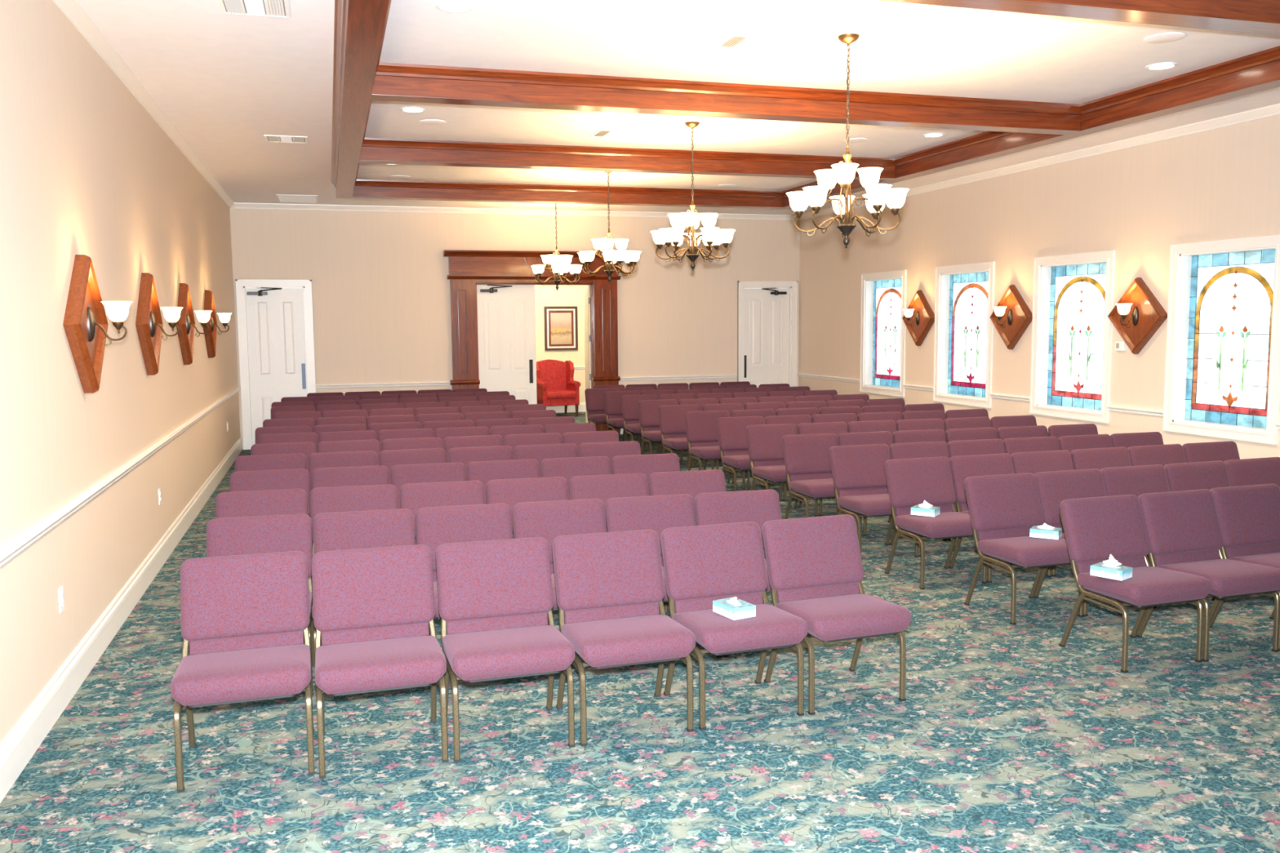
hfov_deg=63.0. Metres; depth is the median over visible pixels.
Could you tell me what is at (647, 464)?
chair
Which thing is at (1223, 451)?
chair
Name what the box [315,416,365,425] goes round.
chair
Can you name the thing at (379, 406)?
chair
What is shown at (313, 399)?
chair
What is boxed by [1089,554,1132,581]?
tissue box
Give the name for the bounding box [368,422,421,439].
chair
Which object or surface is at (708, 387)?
chair
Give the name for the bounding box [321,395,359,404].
chair
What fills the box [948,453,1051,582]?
chair
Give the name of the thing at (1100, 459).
chair
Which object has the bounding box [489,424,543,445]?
chair
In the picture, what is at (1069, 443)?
chair
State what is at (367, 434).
chair
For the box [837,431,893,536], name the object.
chair
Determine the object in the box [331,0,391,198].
ceiling beam
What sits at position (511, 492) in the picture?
chair
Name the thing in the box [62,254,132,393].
wall sconce
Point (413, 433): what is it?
chair
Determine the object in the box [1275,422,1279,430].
trim
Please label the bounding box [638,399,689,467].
chair
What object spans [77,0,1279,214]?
ceiling
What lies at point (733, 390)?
chair
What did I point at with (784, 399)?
chair
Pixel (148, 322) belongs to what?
wall sconce
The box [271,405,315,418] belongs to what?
chair
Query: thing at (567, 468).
chair
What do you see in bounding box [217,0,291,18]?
ceiling vent
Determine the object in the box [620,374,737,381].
trim
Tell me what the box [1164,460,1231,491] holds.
chair
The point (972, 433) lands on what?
chair
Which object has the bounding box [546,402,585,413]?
baseboard
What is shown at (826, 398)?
chair
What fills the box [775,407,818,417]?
chair
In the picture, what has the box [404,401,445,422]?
chair
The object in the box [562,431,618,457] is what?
chair
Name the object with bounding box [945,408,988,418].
chair
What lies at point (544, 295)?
wall
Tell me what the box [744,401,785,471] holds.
chair
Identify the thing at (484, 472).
chair
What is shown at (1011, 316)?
wall sconce
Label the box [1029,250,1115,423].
window
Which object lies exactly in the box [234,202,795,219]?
trim
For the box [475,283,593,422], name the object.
door
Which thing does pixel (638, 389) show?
chair
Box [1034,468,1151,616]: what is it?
chair
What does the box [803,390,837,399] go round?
chair
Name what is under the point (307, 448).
chair
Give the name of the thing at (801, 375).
trim
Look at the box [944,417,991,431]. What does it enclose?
chair
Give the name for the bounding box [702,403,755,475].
chair
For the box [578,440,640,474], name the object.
chair
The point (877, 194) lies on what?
chandelier
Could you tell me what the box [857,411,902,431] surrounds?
chair
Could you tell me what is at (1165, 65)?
recessed light
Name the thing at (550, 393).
seat cushion
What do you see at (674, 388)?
chair
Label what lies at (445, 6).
recessed light
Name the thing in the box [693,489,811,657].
chair
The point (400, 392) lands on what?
chair
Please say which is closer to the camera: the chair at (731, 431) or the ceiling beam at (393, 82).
the ceiling beam at (393, 82)
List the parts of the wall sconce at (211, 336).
plate, scroll arm, lamp shade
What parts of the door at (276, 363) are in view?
closer arm, panel, pull plate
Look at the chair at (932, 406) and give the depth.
12.06 m
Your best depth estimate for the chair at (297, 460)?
7.88 m
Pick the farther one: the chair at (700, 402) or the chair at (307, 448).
the chair at (700, 402)
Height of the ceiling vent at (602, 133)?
0.010 m
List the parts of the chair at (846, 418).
backrest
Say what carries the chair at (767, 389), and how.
on the floor
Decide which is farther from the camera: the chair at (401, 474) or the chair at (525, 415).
the chair at (525, 415)
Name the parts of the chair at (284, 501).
backrest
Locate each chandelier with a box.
[531,203,582,290]
[577,171,641,283]
[650,120,735,271]
[786,33,909,248]
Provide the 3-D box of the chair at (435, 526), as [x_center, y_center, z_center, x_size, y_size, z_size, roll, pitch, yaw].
[-0.886,0.851,5.442,0.510,0.810,0.590,-2,6,-15]
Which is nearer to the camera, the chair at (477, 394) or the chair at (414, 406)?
the chair at (414, 406)
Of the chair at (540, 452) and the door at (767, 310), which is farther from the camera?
the door at (767, 310)
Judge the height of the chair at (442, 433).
0.810 m
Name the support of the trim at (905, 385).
attached to the wall at (1135, 202)
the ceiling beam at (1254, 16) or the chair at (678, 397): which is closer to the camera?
the ceiling beam at (1254, 16)
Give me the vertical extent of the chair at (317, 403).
0.810 m
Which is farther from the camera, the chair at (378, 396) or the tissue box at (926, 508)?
the chair at (378, 396)
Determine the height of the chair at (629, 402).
0.810 m
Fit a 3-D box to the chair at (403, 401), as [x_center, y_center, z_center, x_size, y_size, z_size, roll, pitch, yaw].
[-2.862,0.047,13.594,0.510,0.810,0.590,-2,6,-16]
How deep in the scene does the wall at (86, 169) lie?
5.61 m
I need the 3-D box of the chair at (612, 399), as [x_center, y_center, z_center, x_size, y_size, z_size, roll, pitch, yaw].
[-0.192,-0.076,14.592,0.510,0.810,0.590,-2,6,-16]
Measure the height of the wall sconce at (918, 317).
0.736 m
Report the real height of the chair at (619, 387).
0.810 m
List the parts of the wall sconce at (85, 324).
plate, scroll arm, lamp shade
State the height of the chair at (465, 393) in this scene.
0.810 m
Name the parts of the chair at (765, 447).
leg, frame, leg, lumbar panel, seat, backrest, leg, leg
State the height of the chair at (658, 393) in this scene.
0.810 m
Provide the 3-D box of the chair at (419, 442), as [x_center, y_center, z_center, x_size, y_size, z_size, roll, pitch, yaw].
[-1.883,0.525,8.764,0.510,0.810,0.590,-2,6,-16]
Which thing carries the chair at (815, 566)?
on the floor
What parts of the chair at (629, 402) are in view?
frame, seat, lumbar panel, backrest, leg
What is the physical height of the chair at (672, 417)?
0.810 m
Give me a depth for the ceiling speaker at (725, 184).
13.22 m
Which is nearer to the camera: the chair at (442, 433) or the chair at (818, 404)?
the chair at (442, 433)
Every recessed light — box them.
[400,106,425,112]
[435,0,472,12]
[922,133,944,137]
[1145,62,1177,70]
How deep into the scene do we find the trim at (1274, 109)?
10.40 m
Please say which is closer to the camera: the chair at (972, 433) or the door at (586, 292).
the chair at (972, 433)
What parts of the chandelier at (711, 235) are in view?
lamp shade, lamp shade, scroll arm, lamp shade, lamp shade, scroll arm, lamp shade, scroll arm, scroll arm, scroll arm, lamp shade, scroll arm, chain, lamp shade, lamp shade, scroll arm, scroll arm, scroll arm, lamp shade, lamp shade, lamp shade, scroll arm, scroll arm, lamp shade, lamp shade, lamp shade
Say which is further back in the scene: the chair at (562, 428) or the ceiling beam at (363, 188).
the ceiling beam at (363, 188)
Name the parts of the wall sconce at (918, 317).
lamp shade, plate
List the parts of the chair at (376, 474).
backrest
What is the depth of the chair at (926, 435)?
9.22 m
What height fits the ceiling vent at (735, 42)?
0.010 m
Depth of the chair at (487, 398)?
14.07 m
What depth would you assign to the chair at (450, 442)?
9.06 m
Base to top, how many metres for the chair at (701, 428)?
0.810 m
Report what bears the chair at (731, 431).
on the floor
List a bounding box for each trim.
[0,386,240,568]
[53,0,234,208]
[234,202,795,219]
[313,381,449,388]
[573,366,585,369]
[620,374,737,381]
[796,373,859,383]
[797,102,1279,220]
[902,383,933,391]
[989,392,1030,402]
[1106,404,1163,417]
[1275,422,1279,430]
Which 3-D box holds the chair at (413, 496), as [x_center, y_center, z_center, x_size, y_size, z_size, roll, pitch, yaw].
[-1.163,0.770,6.277,0.510,0.810,0.590,-2,6,-14]
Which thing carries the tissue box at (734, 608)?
on the chair at (703, 565)
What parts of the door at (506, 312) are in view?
closer arm, panel, pull plate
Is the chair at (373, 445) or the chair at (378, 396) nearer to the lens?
the chair at (373, 445)
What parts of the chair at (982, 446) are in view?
backrest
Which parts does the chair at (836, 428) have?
leg, leg, backrest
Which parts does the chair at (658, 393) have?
backrest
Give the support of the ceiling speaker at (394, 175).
attached to the ceiling
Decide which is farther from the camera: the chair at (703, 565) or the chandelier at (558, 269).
the chandelier at (558, 269)
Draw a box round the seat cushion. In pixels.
[546,389,576,399]
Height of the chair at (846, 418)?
0.810 m
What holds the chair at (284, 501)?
on the floor
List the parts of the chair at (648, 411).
leg, frame, leg, lumbar panel, seat, backrest, leg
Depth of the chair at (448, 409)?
12.19 m
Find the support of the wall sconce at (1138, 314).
attached to the wall at (1135, 202)
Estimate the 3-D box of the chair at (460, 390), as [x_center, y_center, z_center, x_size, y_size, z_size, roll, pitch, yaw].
[-2.469,-0.140,15.415,0.510,0.810,0.590,-2,6,-16]
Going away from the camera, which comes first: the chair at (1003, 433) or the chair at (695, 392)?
the chair at (1003, 433)
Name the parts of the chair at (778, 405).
backrest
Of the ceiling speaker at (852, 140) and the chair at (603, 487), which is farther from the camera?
the ceiling speaker at (852, 140)
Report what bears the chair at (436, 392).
on the floor
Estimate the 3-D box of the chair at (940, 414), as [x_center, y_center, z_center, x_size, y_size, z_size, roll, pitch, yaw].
[3.112,0.257,10.998,0.510,0.810,0.590,-2,6,-16]
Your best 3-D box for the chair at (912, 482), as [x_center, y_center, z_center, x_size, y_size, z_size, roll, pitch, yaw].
[2.039,0.649,7.199,0.510,0.810,0.590,-2,6,-17]
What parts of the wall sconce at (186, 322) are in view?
plate, scroll arm, lamp shade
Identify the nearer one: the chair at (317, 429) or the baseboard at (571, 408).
the chair at (317, 429)
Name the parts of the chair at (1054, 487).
leg, lumbar panel, backrest, leg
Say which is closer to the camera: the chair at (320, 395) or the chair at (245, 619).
the chair at (245, 619)
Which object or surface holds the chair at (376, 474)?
on the floor
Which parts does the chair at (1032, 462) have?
backrest, leg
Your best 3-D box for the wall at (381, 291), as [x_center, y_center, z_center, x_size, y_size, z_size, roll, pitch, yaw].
[-1.588,-1.579,16.213,8.776,3.500,0.200,-2,6,-16]
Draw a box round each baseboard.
[0,436,242,803]
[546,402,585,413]
[620,426,634,434]
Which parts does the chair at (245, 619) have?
leg, frame, leg, seat, backrest, lumbar panel, frame, leg, leg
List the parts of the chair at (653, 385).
backrest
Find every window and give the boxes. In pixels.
[859,270,906,397]
[933,261,995,408]
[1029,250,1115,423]
[1162,234,1279,444]
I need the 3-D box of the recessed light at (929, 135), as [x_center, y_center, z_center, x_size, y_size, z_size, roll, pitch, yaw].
[2.739,-2.719,9.743,0.200,0.009,0.200,-2,6,-16]
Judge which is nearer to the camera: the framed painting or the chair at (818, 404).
the chair at (818, 404)
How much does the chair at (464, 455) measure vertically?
0.810 m
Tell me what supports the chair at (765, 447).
on the floor
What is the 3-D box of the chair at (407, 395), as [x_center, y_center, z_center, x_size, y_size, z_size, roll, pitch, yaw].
[-3.041,-0.036,14.436,0.510,0.810,0.590,-2,6,-17]
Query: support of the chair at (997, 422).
on the floor
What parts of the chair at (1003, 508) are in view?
leg, frame, lumbar panel, backrest, leg, seat, leg, leg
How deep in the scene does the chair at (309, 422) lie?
10.90 m
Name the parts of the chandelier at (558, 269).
lamp shade, lamp shade, scroll arm, lamp shade, lamp shade, chain, lamp shade, lamp shade, lamp shade, scroll arm, lamp shade, lamp shade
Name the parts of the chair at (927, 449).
leg, backrest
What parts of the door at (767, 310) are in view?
pull plate, panel, closer arm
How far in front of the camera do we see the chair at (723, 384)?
16.77 m
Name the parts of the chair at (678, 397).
leg, backrest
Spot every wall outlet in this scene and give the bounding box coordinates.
[57,586,64,613]
[158,488,161,504]
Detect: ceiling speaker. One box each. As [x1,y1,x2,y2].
[390,174,410,177]
[418,119,446,124]
[718,183,737,186]
[844,137,868,142]
[1143,32,1185,43]
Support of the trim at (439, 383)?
attached to the wall at (381, 291)
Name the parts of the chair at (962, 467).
leg, frame, lumbar panel, backrest, leg, leg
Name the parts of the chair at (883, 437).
leg, backrest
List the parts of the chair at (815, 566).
leg, frame, leg, backrest, lumbar panel, seat, leg, frame, leg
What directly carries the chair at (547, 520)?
on the floor
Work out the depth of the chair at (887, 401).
12.89 m
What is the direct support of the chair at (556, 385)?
on the floor
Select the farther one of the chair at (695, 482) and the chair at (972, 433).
the chair at (972, 433)
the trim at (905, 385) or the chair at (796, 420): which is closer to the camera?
the chair at (796, 420)
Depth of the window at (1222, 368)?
9.25 m
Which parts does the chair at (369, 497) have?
frame, backrest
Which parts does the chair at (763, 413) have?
leg, backrest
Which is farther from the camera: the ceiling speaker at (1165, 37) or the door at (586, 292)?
the door at (586, 292)
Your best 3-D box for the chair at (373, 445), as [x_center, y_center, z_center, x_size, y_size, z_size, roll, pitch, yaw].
[-2.389,0.544,8.627,0.510,0.810,0.590,-2,6,-16]
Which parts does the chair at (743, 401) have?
backrest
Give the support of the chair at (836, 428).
on the floor
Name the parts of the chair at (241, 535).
backrest, frame, seat, leg, leg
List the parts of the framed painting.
frame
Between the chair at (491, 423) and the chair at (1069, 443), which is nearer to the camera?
the chair at (1069, 443)
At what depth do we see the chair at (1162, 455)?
7.98 m
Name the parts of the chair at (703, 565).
leg, frame, leg, backrest, lumbar panel, seat, leg, frame, leg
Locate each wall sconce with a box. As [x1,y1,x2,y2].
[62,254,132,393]
[135,272,182,375]
[176,283,211,364]
[203,289,231,358]
[902,289,934,346]
[989,284,1032,349]
[1107,277,1167,354]
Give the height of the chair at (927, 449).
0.810 m
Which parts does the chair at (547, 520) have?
lumbar panel, seat, backrest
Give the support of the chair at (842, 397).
on the floor
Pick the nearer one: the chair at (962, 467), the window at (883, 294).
the chair at (962, 467)
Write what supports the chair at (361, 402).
on the floor
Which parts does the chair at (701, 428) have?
leg, frame, leg, seat, lumbar panel, backrest, leg, leg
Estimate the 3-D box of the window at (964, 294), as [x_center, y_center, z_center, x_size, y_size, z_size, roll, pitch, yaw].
[4.061,-1.133,12.904,0.199,1.724,1.219,-2,6,-16]
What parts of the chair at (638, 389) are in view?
leg, backrest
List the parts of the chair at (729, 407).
leg, leg, backrest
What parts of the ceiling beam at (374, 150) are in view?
crown moulding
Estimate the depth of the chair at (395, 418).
11.18 m
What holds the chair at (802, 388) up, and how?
on the floor
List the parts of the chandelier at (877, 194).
lamp shade, lamp shade, scroll arm, lamp shade, scroll arm, scroll arm, lamp shade, lamp shade, scroll arm, chain, scroll arm, scroll arm, scroll arm, lamp shade, lamp shade, scroll arm, lamp shade, lamp shade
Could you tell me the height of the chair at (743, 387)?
0.810 m
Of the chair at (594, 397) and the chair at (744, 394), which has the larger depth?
the chair at (594, 397)
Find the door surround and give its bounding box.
[443,249,621,432]
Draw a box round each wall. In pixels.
[0,0,240,744]
[229,204,799,449]
[534,284,587,402]
[798,114,1279,459]
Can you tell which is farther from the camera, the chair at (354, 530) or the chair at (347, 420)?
the chair at (347, 420)
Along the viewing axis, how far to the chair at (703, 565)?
4.93 m
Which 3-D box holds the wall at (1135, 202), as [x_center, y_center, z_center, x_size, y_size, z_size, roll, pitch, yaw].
[5.360,-0.878,8.651,0.220,3.500,18.718,-2,6,-16]
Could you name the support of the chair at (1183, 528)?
on the floor
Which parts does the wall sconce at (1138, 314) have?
lamp shade, scroll arm, plate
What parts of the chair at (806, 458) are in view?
leg, frame, leg, backrest, lumbar panel, seat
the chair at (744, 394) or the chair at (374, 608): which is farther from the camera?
the chair at (744, 394)
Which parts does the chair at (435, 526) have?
lumbar panel, seat, backrest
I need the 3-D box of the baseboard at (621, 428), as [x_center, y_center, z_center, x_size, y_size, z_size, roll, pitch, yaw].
[0.645,-0.005,16.918,1.980,0.187,0.022,-2,6,-16]
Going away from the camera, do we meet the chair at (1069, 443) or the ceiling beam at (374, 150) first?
the chair at (1069, 443)
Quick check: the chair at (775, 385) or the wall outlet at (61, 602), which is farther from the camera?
the chair at (775, 385)
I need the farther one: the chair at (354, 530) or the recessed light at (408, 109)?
the recessed light at (408, 109)
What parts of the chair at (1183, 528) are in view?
leg, frame, backrest, lumbar panel, leg, leg, seat, frame, leg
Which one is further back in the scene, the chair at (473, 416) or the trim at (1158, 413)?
the chair at (473, 416)
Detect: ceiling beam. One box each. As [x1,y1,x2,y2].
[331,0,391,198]
[351,178,782,208]
[358,137,895,180]
[370,62,1079,134]
[777,45,1279,208]
[880,0,1279,35]
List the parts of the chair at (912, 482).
leg, frame, leg, backrest, lumbar panel, seat, leg, frame, leg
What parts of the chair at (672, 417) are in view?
frame, seat, lumbar panel, backrest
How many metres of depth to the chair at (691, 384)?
16.63 m
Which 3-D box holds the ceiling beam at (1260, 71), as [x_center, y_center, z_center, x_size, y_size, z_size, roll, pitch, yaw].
[4.150,-2.348,6.883,0.286,0.200,15.410,-2,6,-16]
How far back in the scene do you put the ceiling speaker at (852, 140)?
9.95 m
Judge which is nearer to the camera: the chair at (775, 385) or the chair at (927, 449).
the chair at (927, 449)
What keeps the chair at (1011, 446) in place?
on the floor
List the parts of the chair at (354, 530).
leg, backrest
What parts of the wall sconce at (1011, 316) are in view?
lamp shade, scroll arm, plate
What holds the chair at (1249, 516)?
on the floor
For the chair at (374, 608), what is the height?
0.810 m
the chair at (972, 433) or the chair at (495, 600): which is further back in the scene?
the chair at (972, 433)
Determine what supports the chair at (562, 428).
on the floor
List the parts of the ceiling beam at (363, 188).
crown moulding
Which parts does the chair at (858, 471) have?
frame, leg, backrest, lumbar panel, seat, leg, leg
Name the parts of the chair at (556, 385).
armrest, backrest, seat frame, armrest, leg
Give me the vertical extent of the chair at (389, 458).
0.810 m
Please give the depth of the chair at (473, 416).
11.48 m
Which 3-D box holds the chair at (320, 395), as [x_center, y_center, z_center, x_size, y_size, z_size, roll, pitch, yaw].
[-4.449,-0.062,14.814,0.510,0.810,0.590,-2,6,-16]
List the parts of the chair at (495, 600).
leg, frame, leg, backrest, lumbar panel, seat, leg, frame, leg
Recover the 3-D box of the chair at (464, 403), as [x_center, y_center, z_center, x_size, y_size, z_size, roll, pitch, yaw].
[-2.102,0.105,12.954,0.510,0.810,0.590,-2,6,-16]
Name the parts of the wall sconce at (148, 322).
plate, scroll arm, lamp shade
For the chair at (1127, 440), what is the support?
on the floor
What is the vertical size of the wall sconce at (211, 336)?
0.736 m
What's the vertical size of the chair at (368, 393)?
0.810 m
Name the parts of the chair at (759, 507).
backrest, seat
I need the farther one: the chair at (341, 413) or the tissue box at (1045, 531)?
the chair at (341, 413)
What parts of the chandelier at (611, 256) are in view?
lamp shade, lamp shade, lamp shade, scroll arm, scroll arm, lamp shade, scroll arm, scroll arm, lamp shade, chain, lamp shade, lamp shade, scroll arm, lamp shade, lamp shade, scroll arm, scroll arm, lamp shade, lamp shade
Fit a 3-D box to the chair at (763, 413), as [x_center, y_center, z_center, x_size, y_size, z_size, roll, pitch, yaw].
[1.318,0.237,11.349,0.510,0.810,0.590,-2,6,-16]
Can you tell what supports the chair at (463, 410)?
on the floor
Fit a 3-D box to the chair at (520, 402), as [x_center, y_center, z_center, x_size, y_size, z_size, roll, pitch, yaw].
[-1.602,0.086,13.096,0.510,0.810,0.590,-2,6,-16]
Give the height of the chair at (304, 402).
0.810 m
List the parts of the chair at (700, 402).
leg, leg, backrest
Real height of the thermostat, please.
0.090 m
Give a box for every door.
[235,279,315,449]
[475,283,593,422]
[583,284,591,422]
[737,280,797,387]
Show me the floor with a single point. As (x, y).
(1005, 738)
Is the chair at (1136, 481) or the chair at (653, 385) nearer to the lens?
the chair at (1136, 481)
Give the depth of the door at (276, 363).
15.08 m
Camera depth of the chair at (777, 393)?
14.45 m
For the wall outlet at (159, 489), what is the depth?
7.87 m
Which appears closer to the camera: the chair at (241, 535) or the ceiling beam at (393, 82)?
the chair at (241, 535)
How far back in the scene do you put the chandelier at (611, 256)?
11.72 m
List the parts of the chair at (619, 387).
backrest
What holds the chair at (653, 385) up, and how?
on the floor
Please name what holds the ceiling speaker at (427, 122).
attached to the ceiling
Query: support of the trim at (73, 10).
attached to the wall at (86, 169)
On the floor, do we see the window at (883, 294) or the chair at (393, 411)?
the chair at (393, 411)
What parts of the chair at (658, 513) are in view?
backrest, lumbar panel, seat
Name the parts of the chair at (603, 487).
backrest, leg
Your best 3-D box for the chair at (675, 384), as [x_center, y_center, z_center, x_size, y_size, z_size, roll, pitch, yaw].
[0.595,-0.258,16.322,0.510,0.810,0.590,-2,6,-16]
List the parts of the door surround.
panel moulding, cornice, neck moulding, panel moulding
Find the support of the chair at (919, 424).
on the floor
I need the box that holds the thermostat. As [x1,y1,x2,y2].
[1115,341,1125,351]
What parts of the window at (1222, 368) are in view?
sill, stained glass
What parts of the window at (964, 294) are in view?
sill, stained glass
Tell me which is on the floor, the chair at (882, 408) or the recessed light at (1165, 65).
the chair at (882, 408)
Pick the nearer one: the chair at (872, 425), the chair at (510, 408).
the chair at (872, 425)
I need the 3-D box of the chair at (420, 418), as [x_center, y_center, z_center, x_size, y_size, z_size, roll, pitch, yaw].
[-2.112,0.284,11.178,0.510,0.810,0.590,-2,6,-16]
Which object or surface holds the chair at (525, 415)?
on the floor
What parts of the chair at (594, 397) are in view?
seat, lumbar panel, backrest, leg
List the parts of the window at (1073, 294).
sill, stained glass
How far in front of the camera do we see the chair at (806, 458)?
8.90 m
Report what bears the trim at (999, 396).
attached to the wall at (1135, 202)
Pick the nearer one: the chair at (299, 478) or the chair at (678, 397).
the chair at (299, 478)
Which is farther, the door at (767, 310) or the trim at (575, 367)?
the trim at (575, 367)
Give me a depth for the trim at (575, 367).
20.73 m
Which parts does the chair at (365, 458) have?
backrest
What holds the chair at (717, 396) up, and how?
on the floor
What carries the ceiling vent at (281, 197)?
in the ceiling
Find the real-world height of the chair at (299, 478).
0.810 m
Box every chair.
[170,551,315,793]
[206,513,314,696]
[215,488,306,644]
[229,468,310,515]
[235,453,306,471]
[250,441,315,471]
[255,425,311,444]
[257,432,317,453]
[262,417,314,432]
[271,400,313,407]
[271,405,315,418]
[273,410,320,426]
[280,396,320,407]
[306,391,343,400]
[308,450,377,516]
[310,484,397,582]
[311,465,389,544]
[311,508,414,688]
[311,544,448,778]
[312,423,366,444]
[314,400,355,410]
[315,404,359,417]
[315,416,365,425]
[317,439,380,465]
[319,430,377,442]
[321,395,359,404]
[321,409,368,426]
[344,391,380,399]
[356,398,397,409]
[360,394,398,403]
[360,403,403,416]
[365,414,414,430]
[368,408,413,416]
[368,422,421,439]
[377,428,434,452]
[378,448,446,484]
[381,390,417,399]
[381,437,442,450]
[391,462,466,509]
[398,397,437,408]
[399,393,436,399]
[400,480,484,545]
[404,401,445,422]
[414,406,459,417]
[415,413,463,428]
[415,502,512,633]
[417,389,452,397]
[422,419,473,437]
[434,426,489,448]
[435,537,575,763]
[436,391,473,401]
[438,395,476,407]
[444,435,502,462]
[446,400,488,411]
[448,445,513,480]
[453,388,487,394]
[459,404,502,417]
[463,411,510,426]
[466,458,539,504]
[473,391,509,400]
[475,417,524,435]
[477,395,515,404]
[486,476,568,538]
[488,399,528,411]
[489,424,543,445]
[503,404,546,418]
[504,432,561,459]
[511,409,556,425]
[512,498,626,666]
[514,443,577,477]
[526,416,575,433]
[536,359,580,416]
[540,456,611,500]
[543,422,595,443]
[551,529,695,746]
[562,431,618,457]
[568,472,668,614]
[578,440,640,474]
[584,387,627,441]
[592,384,633,435]
[604,391,648,451]
[605,493,721,666]
[611,453,679,496]
[620,386,653,441]
[621,394,669,453]
[625,383,657,439]
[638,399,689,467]
[640,389,684,449]
[648,469,726,522]
[656,386,688,394]
[657,382,688,387]
[657,404,714,470]
[658,393,695,453]
[660,521,807,730]
[675,388,709,449]
[678,398,717,467]
[684,410,745,489]
[688,382,719,389]
[690,385,723,393]
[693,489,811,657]
[696,392,732,404]
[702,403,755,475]
[709,387,742,395]
[716,416,782,502]
[718,396,756,461]
[720,381,750,388]
[724,384,756,391]
[730,408,774,489]
[732,391,768,402]
[743,386,777,395]
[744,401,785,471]
[746,423,817,516]
[757,395,795,408]
[758,383,789,391]
[762,514,911,715]
[764,414,831,502]
[768,391,803,401]
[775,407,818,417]
[777,386,809,393]
[781,433,862,535]
[786,400,826,413]
[795,395,832,407]
[797,422,848,516]
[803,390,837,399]
[811,413,857,498]
[818,405,861,421]
[826,399,866,413]
[829,444,919,557]
[833,394,869,405]
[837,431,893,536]
[847,420,896,435]
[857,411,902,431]
[862,404,903,414]
[866,398,905,412]
[884,456,986,589]
[888,441,977,556]
[892,429,946,444]
[896,417,945,434]
[902,409,946,431]
[903,403,945,413]
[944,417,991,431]
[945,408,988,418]
[945,426,998,443]
[946,439,1005,540]
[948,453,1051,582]
[964,472,1084,625]
[990,415,1036,433]
[997,425,1048,440]
[1003,436,1060,455]
[1010,449,1073,576]
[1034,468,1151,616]
[1048,423,1097,439]
[1057,434,1112,452]
[1058,494,1211,673]
[1070,446,1131,470]
[1100,464,1215,608]
[1110,431,1164,448]
[1127,444,1186,466]
[1136,488,1279,662]
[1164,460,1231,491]
[1182,440,1239,462]
[1209,484,1279,650]
[1224,457,1279,487]
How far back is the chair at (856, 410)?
11.80 m
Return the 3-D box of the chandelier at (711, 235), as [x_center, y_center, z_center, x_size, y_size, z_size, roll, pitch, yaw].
[0.459,-2.002,9.112,0.686,1.272,0.744,4,7,37]
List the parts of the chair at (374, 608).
frame, leg, leg, backrest, lumbar panel, seat, frame, leg, leg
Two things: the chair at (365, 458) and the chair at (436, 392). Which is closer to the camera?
the chair at (365, 458)
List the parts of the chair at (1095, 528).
leg, frame, backrest, lumbar panel, leg, leg, seat, frame, leg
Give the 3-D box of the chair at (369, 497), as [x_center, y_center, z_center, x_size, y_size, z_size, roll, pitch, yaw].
[-1.675,0.787,6.150,0.510,0.810,0.590,-2,6,-15]
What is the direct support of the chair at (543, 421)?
on the floor
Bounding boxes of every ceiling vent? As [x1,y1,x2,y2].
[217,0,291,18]
[263,134,307,143]
[275,194,318,203]
[589,128,639,138]
[713,33,789,51]
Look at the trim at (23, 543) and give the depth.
5.52 m
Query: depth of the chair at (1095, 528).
5.60 m
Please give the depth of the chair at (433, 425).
10.50 m
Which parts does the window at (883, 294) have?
sill, stained glass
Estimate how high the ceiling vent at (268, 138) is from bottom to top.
0.010 m
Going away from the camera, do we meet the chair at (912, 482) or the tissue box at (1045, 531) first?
the tissue box at (1045, 531)
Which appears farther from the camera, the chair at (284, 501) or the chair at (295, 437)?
the chair at (295, 437)
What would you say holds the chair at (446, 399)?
on the floor
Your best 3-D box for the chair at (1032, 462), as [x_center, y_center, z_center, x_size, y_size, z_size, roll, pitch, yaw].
[3.038,0.608,7.519,0.510,0.810,0.590,-2,6,-17]
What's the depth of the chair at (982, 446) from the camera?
8.44 m
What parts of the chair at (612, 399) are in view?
frame, seat, lumbar panel, backrest, leg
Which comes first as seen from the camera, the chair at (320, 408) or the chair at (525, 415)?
the chair at (525, 415)
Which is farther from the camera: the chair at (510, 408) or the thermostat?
the chair at (510, 408)
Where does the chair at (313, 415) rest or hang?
on the floor
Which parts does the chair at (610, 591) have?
leg, frame, leg, backrest, lumbar panel, seat, leg, frame, leg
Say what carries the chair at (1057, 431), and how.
on the floor
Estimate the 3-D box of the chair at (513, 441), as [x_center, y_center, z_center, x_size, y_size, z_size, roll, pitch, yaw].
[-0.875,0.488,9.043,0.510,0.810,0.590,-2,6,-16]
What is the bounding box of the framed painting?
[543,306,577,350]
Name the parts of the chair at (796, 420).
leg, backrest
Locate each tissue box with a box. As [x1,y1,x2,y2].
[712,596,755,620]
[911,500,939,516]
[1029,522,1062,539]
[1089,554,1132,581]
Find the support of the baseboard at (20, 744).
attached to the wall at (86, 169)
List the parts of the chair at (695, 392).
backrest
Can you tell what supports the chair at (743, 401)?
on the floor
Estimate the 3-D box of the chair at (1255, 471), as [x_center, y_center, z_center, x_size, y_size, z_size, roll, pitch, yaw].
[4.325,0.646,7.032,0.510,0.810,0.590,-2,6,-18]
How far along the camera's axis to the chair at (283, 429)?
10.05 m
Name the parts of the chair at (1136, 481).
backrest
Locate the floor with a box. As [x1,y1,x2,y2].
[0,412,1279,852]
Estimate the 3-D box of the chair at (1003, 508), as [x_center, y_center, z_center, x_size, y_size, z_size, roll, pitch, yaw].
[2.348,0.729,6.382,0.510,0.810,0.590,-2,6,-17]
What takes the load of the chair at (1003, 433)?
on the floor
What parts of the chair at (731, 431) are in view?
frame, leg, lumbar panel, seat, backrest, leg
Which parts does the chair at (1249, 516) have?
leg, frame, backrest, lumbar panel, seat, leg, leg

